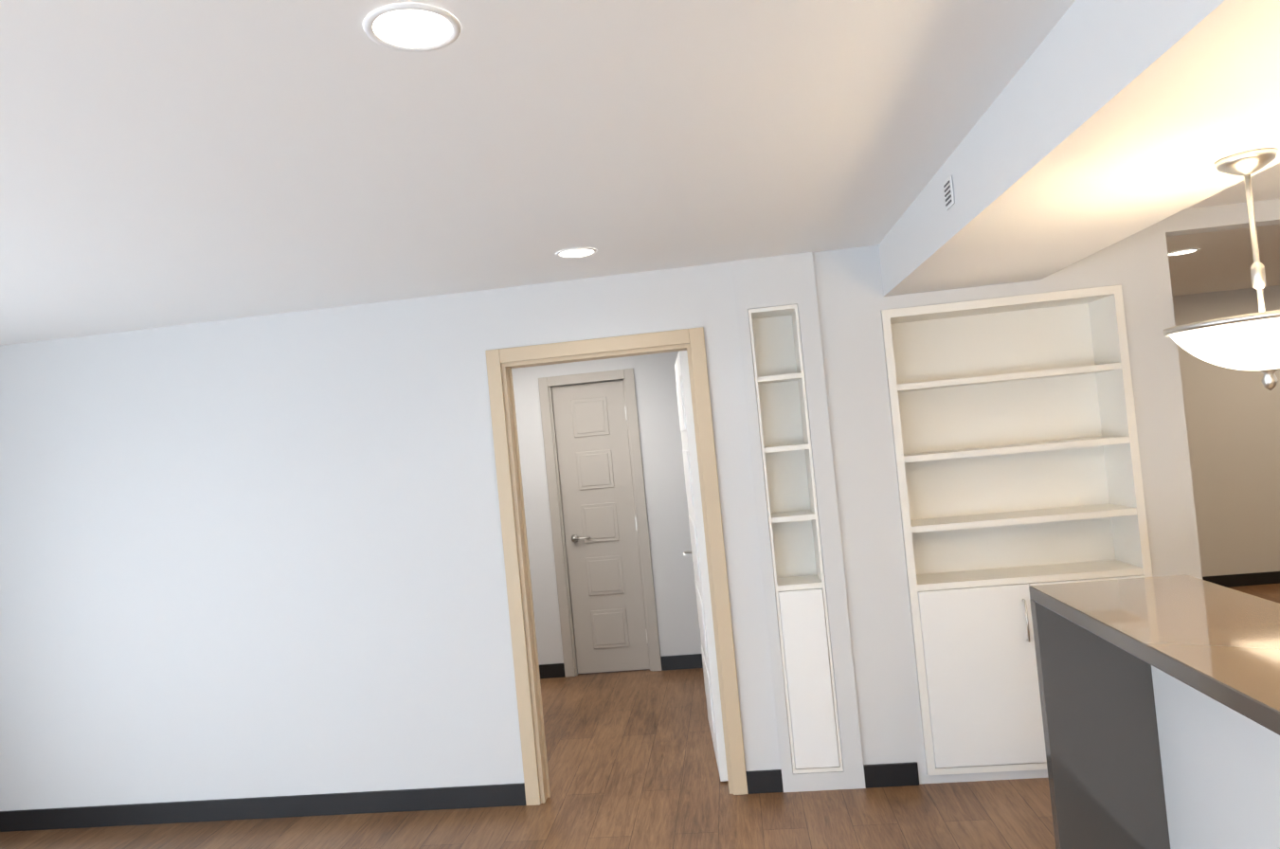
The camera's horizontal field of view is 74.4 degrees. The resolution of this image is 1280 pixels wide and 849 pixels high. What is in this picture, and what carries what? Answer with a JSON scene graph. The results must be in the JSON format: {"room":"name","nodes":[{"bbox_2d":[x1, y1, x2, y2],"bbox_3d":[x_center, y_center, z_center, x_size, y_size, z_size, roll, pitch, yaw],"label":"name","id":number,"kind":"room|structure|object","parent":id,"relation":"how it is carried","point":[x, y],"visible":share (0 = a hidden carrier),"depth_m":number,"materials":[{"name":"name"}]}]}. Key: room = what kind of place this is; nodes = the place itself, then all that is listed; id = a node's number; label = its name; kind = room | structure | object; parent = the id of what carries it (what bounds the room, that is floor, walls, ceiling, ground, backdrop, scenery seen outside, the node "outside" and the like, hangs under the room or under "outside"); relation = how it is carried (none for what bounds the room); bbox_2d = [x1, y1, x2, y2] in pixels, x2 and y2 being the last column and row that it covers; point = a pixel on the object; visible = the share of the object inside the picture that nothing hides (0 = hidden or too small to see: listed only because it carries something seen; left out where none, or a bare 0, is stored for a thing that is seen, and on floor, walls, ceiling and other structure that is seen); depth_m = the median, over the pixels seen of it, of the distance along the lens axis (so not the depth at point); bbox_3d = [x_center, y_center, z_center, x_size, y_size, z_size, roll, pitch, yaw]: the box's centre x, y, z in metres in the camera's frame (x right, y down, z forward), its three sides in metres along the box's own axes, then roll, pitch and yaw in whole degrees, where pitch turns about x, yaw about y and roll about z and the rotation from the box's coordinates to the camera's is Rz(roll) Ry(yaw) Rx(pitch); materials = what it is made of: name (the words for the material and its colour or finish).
{"room":"living room","nodes":[
{"label":"living room","id":0,"kind":"room"},
{"bbox_2d":[0,218,1202,811],"bbox_3d":[-0.618,0.578,4.078,6.180,2.460,0.135,-5,-1,6],"label":"wall","id":1,"kind":"structure","parent":0,"point":[252,556],"depth_m":4.10,"materials":[{"name":"white paint"}]},
{"bbox_2d":[0,782,526,831],"bbox_3d":[-1.981,1.893,4.146,2.915,0.100,0.012,-5,-1,6],"label":"baseboard","id":2,"kind":"structure","parent":1,"relation":"attached to","point":[507,794],"depth_m":4.12,"materials":[{"name":"black"}]},
{"bbox_2d":[485,326,748,805],"bbox_3d":[-0.114,0.676,4.031,1.046,2.168,0.153,-5,-1,6],"label":"door frame","id":3,"kind":"structure","parent":1,"relation":"attached to","point":[692,341],"depth_m":3.99,"materials":[{"name":"beige wood"}]},
{"bbox_2d":[674,350,728,781],"bbox_3d":[0.292,0.680,4.505,0.171,2.086,0.900,-5,-1,6],"label":"door leaf","id":4,"kind":"structure","parent":1,"relation":"in","point":[698,551],"depth_m":4.07,"materials":[{"name":"white wood"}]},
{"bbox_2d":[747,304,843,773],"bbox_3d":[0.726,0.524,3.990,0.226,2.146,0.236,-5,-1,6],"label":"built-in shelves","id":5,"kind":"object","parent":1,"relation":"attached to","point":[796,554],"visible":0.98,"depth_m":3.90,"materials":[{"name":"white wood"}]},
{"bbox_2d":[880,284,1152,775],"bbox_3d":[1.732,0.483,3.896,1.046,2.116,0.317,-5,-1,6],"label":"built-in shelves","id":6,"kind":"object","parent":1,"relation":"attached to","point":[1017,453],"visible":0.73,"depth_m":3.99,"materials":[{"name":"white wood"}]},
{"bbox_2d":[511,351,701,671],"bbox_3d":[-0.455,0.605,6.240,6.060,2.460,0.120,-5,-1,6],"label":"wall","id":7,"kind":"structure","parent":0,"point":[666,503],"depth_m":6.13,"materials":[{"name":"white paint"}]},
{"bbox_2d":[539,663,565,678],"bbox_3d":[-1.891,1.927,6.308,2.710,0.100,0.012,-5,-1,6],"label":"baseboard","id":8,"kind":"structure","parent":7,"relation":"attached to","point":[555,670],"depth_m":6.17,"materials":[{"name":"black"}]},
{"bbox_2d":[538,368,661,677],"bbox_3d":[-0.291,0.720,6.213,0.710,2.200,0.138,-5,-1,6],"label":"door frame","id":9,"kind":"structure","parent":7,"relation":"attached to","point":[546,385],"depth_m":6.16,"materials":[{"name":"beige wood"}]},
{"bbox_2d":[551,379,649,673],"bbox_3d":[-0.288,0.752,6.174,0.540,2.118,0.093,-5,-1,6],"label":"door","id":10,"kind":"structure","parent":7,"relation":"in","point":[602,544],"depth_m":6.18,"materials":[{"name":"beige wood"}]},
{"bbox_2d":[660,653,703,670],"bbox_3d":[1.401,1.610,5.972,2.520,0.100,0.012,-5,-1,6],"label":"baseboard","id":11,"kind":"structure","parent":7,"relation":"attached to","point":[694,660],"depth_m":6.08,"materials":[{"name":"black"}]},
{"bbox_2d":[0,583,1279,848],"bbox_3d":[1.438,1.622,1.666,10.540,0.100,11.590,-5,-1,6],"label":"floor","id":12,"kind":"structure","parent":0,"point":[631,760],"depth_m":3.87,"materials":[{"name":"brown wood"}]},
{"bbox_2d":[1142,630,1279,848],"bbox_3d":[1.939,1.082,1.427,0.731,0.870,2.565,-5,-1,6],"label":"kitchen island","id":13,"kind":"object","parent":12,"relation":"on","point":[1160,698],"depth_m":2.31,"materials":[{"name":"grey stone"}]},
{"bbox_2d":[0,0,1279,345],"bbox_3d":[1.198,-0.926,1.717,10.540,0.100,11.590,-5,-1,6],"label":"ceiling","id":14,"kind":"structure","parent":0,"point":[163,163],"depth_m":2.16,"materials":[{"name":"white paint"}]},
{"bbox_2d":[362,2,461,52],"bbox_3d":[-0.416,-0.724,1.544,0.174,0.005,0.174,-5,-1,6],"label":"recessed light","id":15,"kind":"object","parent":14,"relation":"in","point":[412,27],"visible":1,"depth_m":1.54,"materials":[{"name":"white plastic"}]},
{"bbox_2d":[555,247,597,258],"bbox_3d":[-0.260,-0.701,3.448,0.174,0.005,0.174,-5,-1,6],"label":"recessed light","id":16,"kind":"object","parent":14,"relation":"in","point":[575,252],"visible":1,"depth_m":3.44,"materials":[{"name":"white plastic"}]},
{"bbox_2d":[878,0,1279,296],"bbox_3d":[1.212,-0.760,1.548,0.690,0.240,4.580,-5,-1,6],"label":"soffit","id":17,"kind":"structure","parent":14,"relation":"attached to","point":[1100,125],"depth_m":1.96,"materials":[{"name":"white paint"}]},
{"bbox_2d":[943,175,954,210],"bbox_3d":[0.973,-0.731,2.658,0.008,0.090,0.080,-5,-1,6],"label":"vent","id":18,"kind":"object","parent":17,"relation":"attached to","point":[948,192],"visible":1,"depth_m":2.64,"materials":[{"name":"white metal"}]},
{"bbox_2d":[1163,147,1279,390],"bbox_3d":[1.508,-0.368,2.056,0.415,0.574,0.415,-5,-1,6],"label":"pendant light","id":19,"kind":"object","parent":17,"relation":"hanging from","point":[1247,342],"visible":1,"depth_m":2.01,"materials":[{"name":"white glass"}]},
{"bbox_2d":[1167,248,1199,256],"bbox_3d":[3.128,-0.992,4.862,0.174,0.005,0.174,-5,-1,6],"label":"recessed light","id":20,"kind":"object","parent":14,"relation":"in","point":[1181,252],"visible":0.96,"depth_m":4.85,"materials":[{"name":"white plastic"}]},
{"bbox_2d":[1164,198,1279,236],"bbox_3d":[2.822,-0.944,3.747,0.990,0.090,0.120,-5,-1,6],"label":"header beam","id":21,"kind":"structure","parent":0,"point":[1212,219],"depth_m":3.72,"materials":[{"name":"white paint"}]},
{"bbox_2d":[1171,285,1279,576],"bbox_3d":[4.906,0.117,7.090,4.480,2.460,0.120,-5,-1,6],"label":"wall","id":22,"kind":"structure","parent":0,"point":[1233,422],"depth_m":7.03,"materials":[{"name":"white paint"}]},
{"bbox_2d":[1202,571,1279,587],"bbox_3d":[5.010,1.291,7.001,4.240,0.100,0.012,-5,-1,6],"label":"baseboard","id":23,"kind":"structure","parent":22,"relation":"attached to","point":[1270,577],"depth_m":6.99,"materials":[{"name":"black"}]}
]}

